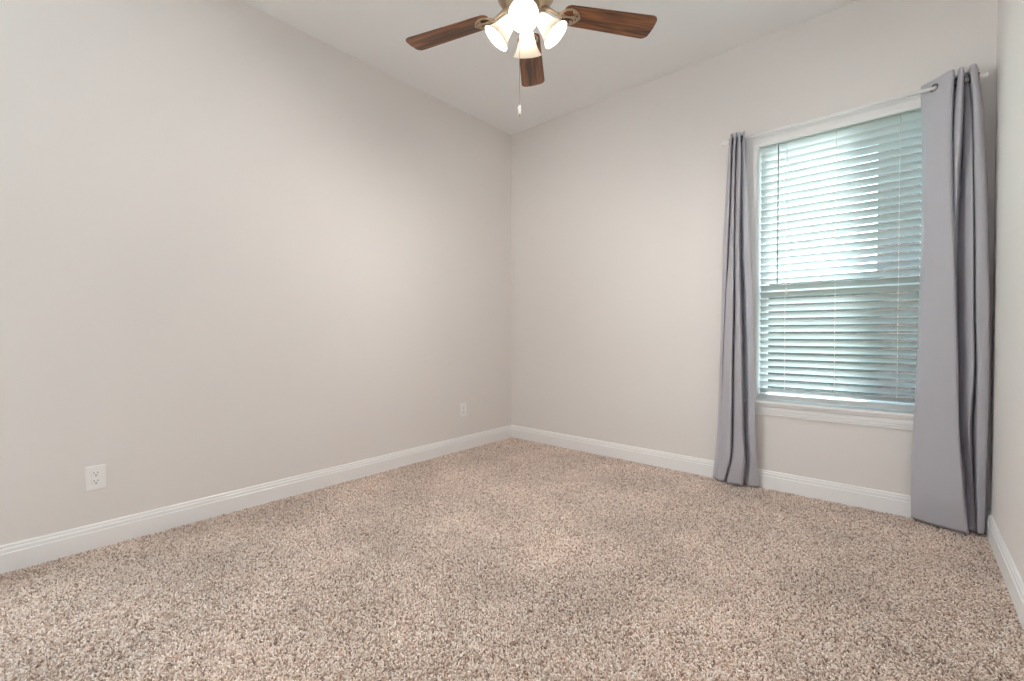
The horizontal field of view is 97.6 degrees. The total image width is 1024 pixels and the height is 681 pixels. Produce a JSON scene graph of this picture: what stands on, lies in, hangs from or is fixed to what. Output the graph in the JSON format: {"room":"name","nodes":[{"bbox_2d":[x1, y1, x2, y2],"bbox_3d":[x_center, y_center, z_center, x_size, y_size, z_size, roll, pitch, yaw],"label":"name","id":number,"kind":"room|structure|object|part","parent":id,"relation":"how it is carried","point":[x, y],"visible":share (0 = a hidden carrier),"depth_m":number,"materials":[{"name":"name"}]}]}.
{"room":"empty bedroom","nodes":[
{"label":"empty bedroom","id":0,"kind":"room"},
{"bbox_2d":[0,0,511,545],"bbox_3d":[-1.597,-0.503,2.842,0.160,3.050,4.960,1,1,41],"label":"wall","id":1,"kind":"structure","parent":0,"point":[239,249],"depth_m":2.60,"materials":[{"name":"white paint"}]},
{"bbox_2d":[85,464,105,490],"bbox_3d":[-2.053,0.677,2.212,0.010,0.118,0.076,1,1,41],"label":"wall outlet","id":2,"kind":"object","parent":1,"relation":"attached to","point":[95,476],"visible":1,"depth_m":2.21,"materials":[{"name":"white plastic"}]},
{"bbox_2d":[91,478,100,484],"bbox_3d":[-2.050,0.696,2.210,0.002,0.029,0.034,1,1,41],"label":"receptacle","id":3,"kind":"object","parent":2,"relation":"attached to","point":[94,481],"depth_m":2.21,"materials":[{"name":"grey plastic"}]},
{"bbox_2d":[91,471,100,476],"bbox_3d":[-2.050,0.657,2.209,0.002,0.029,0.034,1,1,41],"label":"receptacle","id":4,"kind":"object","parent":2,"relation":"attached to","point":[93,473],"depth_m":2.21,"materials":[{"name":"grey plastic"}]},
{"bbox_2d":[0,425,511,573],"bbox_3d":[-1.580,0.958,2.751,0.015,0.132,4.800,1,1,41],"label":"baseboard","id":5,"kind":"structure","parent":1,"relation":"attached to","point":[30,552],"depth_m":2.56,"materials":[{"name":"white wood"}]},
{"bbox_2d":[460,403,466,416],"bbox_3d":[-0.439,0.624,4.050,0.010,0.118,0.076,1,1,41],"label":"wall outlet","id":6,"kind":"object","parent":1,"relation":"attached to","point":[463,406],"visible":1,"depth_m":4.04,"materials":[{"name":"white plastic"}]},
{"bbox_2d":[240,0,856,134],"bbox_3d":[-0.339,-2.069,1.600,3.660,0.120,5.120,1,1,41],"label":"ceiling","id":7,"kind":"structure","parent":0,"point":[470,74],"depth_m":3.09,"materials":[{"name":"white paint"}]},
{"bbox_2d":[406,0,656,116],"bbox_3d":[0.031,-1.536,2.072,1.283,0.963,1.228,1,1,41],"label":"ceiling fan","id":8,"kind":"object","parent":7,"relation":"hanging from","point":[523,16],"visible":1,"depth_m":2.18,"materials":[{"name":"brown wood"}]},
{"bbox_3d":[-0.320,-1.561,2.280,0.471,0.006,0.140,0,9,24],"label":"blade","id":9,"kind":"part","parent":8,"relation":"part of","materials":[{"name":"brown wood"}]},
{"bbox_3d":[-0.038,-1.474,2.120,0.140,0.120,0.140,41,4,3],"label":"lamp shade","id":10,"kind":"part","parent":8,"relation":"part of","materials":[{"name":"white glass"}]},
{"bbox_3d":[0.035,-1.304,2.113,0.004,0.400,0.004,1,1,41],"label":"pull chain","id":11,"kind":"part","parent":8,"relation":"part of","materials":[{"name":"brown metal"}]},
{"bbox_3d":[0.054,-1.472,2.008,0.140,0.120,0.140,0,-40,5],"label":"lamp shade","id":12,"kind":"part","parent":8,"relation":"part of","materials":[{"name":"white glass"}]},
{"bbox_3d":[0.055,-1.477,2.013,0.059,0.088,0.059,0,-40,5],"label":"bulb","id":13,"kind":"part","parent":8,"relation":"part of","materials":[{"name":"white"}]},
{"bbox_3d":[0.074,-1.475,2.212,0.140,0.120,0.140,0,42,5],"label":"lamp shade","id":14,"kind":"part","parent":8,"relation":"part of","materials":[{"name":"white glass"}]},
{"bbox_3d":[0.108,-1.567,2.527,0.140,0.006,0.471,-8,0,6],"label":"blade","id":15,"kind":"part","parent":8,"relation":"part of","materials":[{"name":"brown wood"}]},
{"bbox_3d":[0.166,-1.474,2.100,0.140,0.120,0.140,-41,-3,5],"label":"lamp shade","id":16,"kind":"part","parent":8,"relation":"part of","materials":[{"name":"white glass"}]},
{"bbox_3d":[0.475,-1.562,2.196,0.471,0.006,0.140,0,-7,-12],"label":"blade","id":17,"kind":"part","parent":8,"relation":"part of","materials":[{"name":"brown wood"}]},
{"bbox_2d":[511,0,997,509],"bbox_3d":[1.301,-0.522,3.492,3.340,3.050,0.160,1,1,41],"label":"wall","id":18,"kind":"structure","parent":0,"point":[618,200],"depth_m":3.43,"materials":[{"name":"white paint"}]},
{"bbox_2d":[512,425,986,532],"bbox_3d":[1.247,0.938,3.452,3.323,0.132,0.015,1,1,41],"label":"baseboard","id":19,"kind":"structure","parent":18,"relation":"attached to","point":[876,500],"depth_m":3.05,"materials":[{"name":"white wood"}]},
{"bbox_2d":[744,90,934,430],"bbox_3d":[2.037,-0.435,2.819,1.035,1.884,0.204,1,1,41],"label":"window","id":20,"kind":"structure","parent":18,"relation":"in","point":[865,416],"depth_m":2.91,"materials":[{"name":"white wood"}]},
{"bbox_3d":[2.079,-0.476,2.867,0.859,1.768,0.070,1,1,41],"label":"frame","id":21,"kind":"part","parent":20,"relation":"part of","materials":[{"name":"white plastic"}]},
{"bbox_3d":[2.039,0.421,2.834,1.035,0.024,0.204,1,1,41],"label":"sill","id":22,"kind":"part","parent":20,"relation":"part of","materials":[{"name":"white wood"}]},
{"bbox_2d":[759,108,921,410],"bbox_3d":[2.024,-0.477,2.804,0.845,1.758,0.070,1,1,41],"label":"window blind","id":23,"kind":"object","parent":20,"relation":"attached to","point":[895,128],"visible":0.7,"depth_m":2.79,"materials":[{"name":"grey plastic"}]},
{"bbox_3d":[1.809,-0.469,2.967,0.002,1.676,0.002,1,1,41],"label":"ladder cord","id":24,"kind":"part","parent":23,"relation":"part of","materials":[{"name":"white fabric"}]},
{"bbox_3d":[1.810,-0.824,2.953,0.002,0.966,0.002,1,1,41],"label":"lift cord","id":25,"kind":"part","parent":23,"relation":"part of","materials":[{"name":"white fabric"}]},
{"bbox_3d":[2.012,-0.466,2.789,0.002,1.676,0.002,1,1,41],"label":"ladder cord","id":26,"kind":"part","parent":23,"relation":"part of","materials":[{"name":"white fabric"}]},
{"bbox_3d":[2.031,0.386,2.824,0.845,0.030,0.050,1,1,41],"label":"rail","id":27,"kind":"part","parent":23,"relation":"part of","materials":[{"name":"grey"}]},
{"bbox_3d":[2.236,-0.463,2.592,0.002,1.676,0.002,1,1,41],"label":"ladder cord","id":28,"kind":"part","parent":23,"relation":"part of","materials":[{"name":"white fabric"}]},
{"bbox_3d":[2.070,0.020,2.864,0.831,0.749,0.026,1,1,41],"label":"sash","id":29,"kind":"part","parent":20,"relation":"part of","materials":[{"name":"white plastic"}]},
{"bbox_3d":[2.089,-0.829,2.873,0.831,1.033,0.026,1,1,41],"label":"sash","id":30,"kind":"part","parent":20,"relation":"part of","materials":[{"name":"glass"}]},
{"bbox_2d":[722,72,988,145],"bbox_3d":[1.962,-1.304,2.723,1.280,0.140,0.100,1,1,41],"label":"curtain rod","id":31,"kind":"object","parent":18,"relation":"attached to","point":[986,74],"visible":0.61,"depth_m":2.63,"materials":[{"name":"white metal"}]},
{"bbox_2d":[713,131,758,486],"bbox_3d":[1.530,-0.205,3.082,0.302,2.395,0.124,1,1,41],"label":"curtain","id":32,"kind":"object","parent":31,"relation":"hanging from","point":[735,462],"visible":1,"depth_m":3.05,"materials":[{"name":"grey fabric"}]},
{"bbox_2d":[911,63,989,533],"bbox_3d":[2.323,-0.201,2.372,0.300,2.407,0.134,1,1,41],"label":"curtain","id":33,"kind":"object","parent":31,"relation":"hanging from","point":[951,424],"visible":0.98,"depth_m":2.35,"materials":[{"name":"grey fabric"}]},
{"bbox_2d":[989,0,1023,581],"bbox_3d":[1.034,-0.469,0.534,0.160,3.050,4.960,1,1,41],"label":"wall","id":34,"kind":"structure","parent":0,"point":[1006,501],"depth_m":1.97,"materials":[{"name":"white paint"}]},
{"bbox_2d":[985,510,1023,628],"bbox_3d":[0.919,0.991,0.558,0.015,0.132,4.800,1,1,41],"label":"baseboard","id":35,"kind":"structure","parent":34,"relation":"attached to","point":[1014,583],"depth_m":1.88,"materials":[{"name":"white wood"}]},
{"bbox_3d":[-0.331,1.100,1.656,3.660,0.120,5.120,1,1,41],"label":"floor","id":36,"kind":"structure","parent":0,"visible":0},
{"bbox_2d":[0,437,1023,680],"bbox_3d":[-0.329,1.040,1.657,3.328,0.001,4.784,1,1,41],"label":"carpet","id":37,"kind":"object","parent":36,"relation":"on","point":[508,559],"visible":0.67,"depth_m":1.84,"materials":[{"name":"beige carpet"}]},
{"label":"outside","id":38,"kind":"structure","parent":0,"visible":0},
{"bbox_3d":[10.135,1.235,13.086,32.000,0.150,25.820,1,1,41],"label":"ground","id":39,"kind":"structure","parent":38,"visible":0},
{"bbox_2d":[768,277,877,395],"bbox_3d":[2.821,0.003,10.585,9.002,2.440,0.050,1,1,41],"label":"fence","id":40,"kind":"object","parent":39,"relation":"on","point":[787,346],"visible":0.02,"depth_m":8.08,"materials":[{"name":"grey wood"}]},
{"bbox_2d":[877,136,920,398],"bbox_3d":[12.391,-3.448,7.566,9.460,9.400,8.800,1,1,41],"label":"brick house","id":41,"kind":"structure","parent":39,"relation":"on","point":[894,308],"depth_m":7.50,"materials":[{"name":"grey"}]}
]}

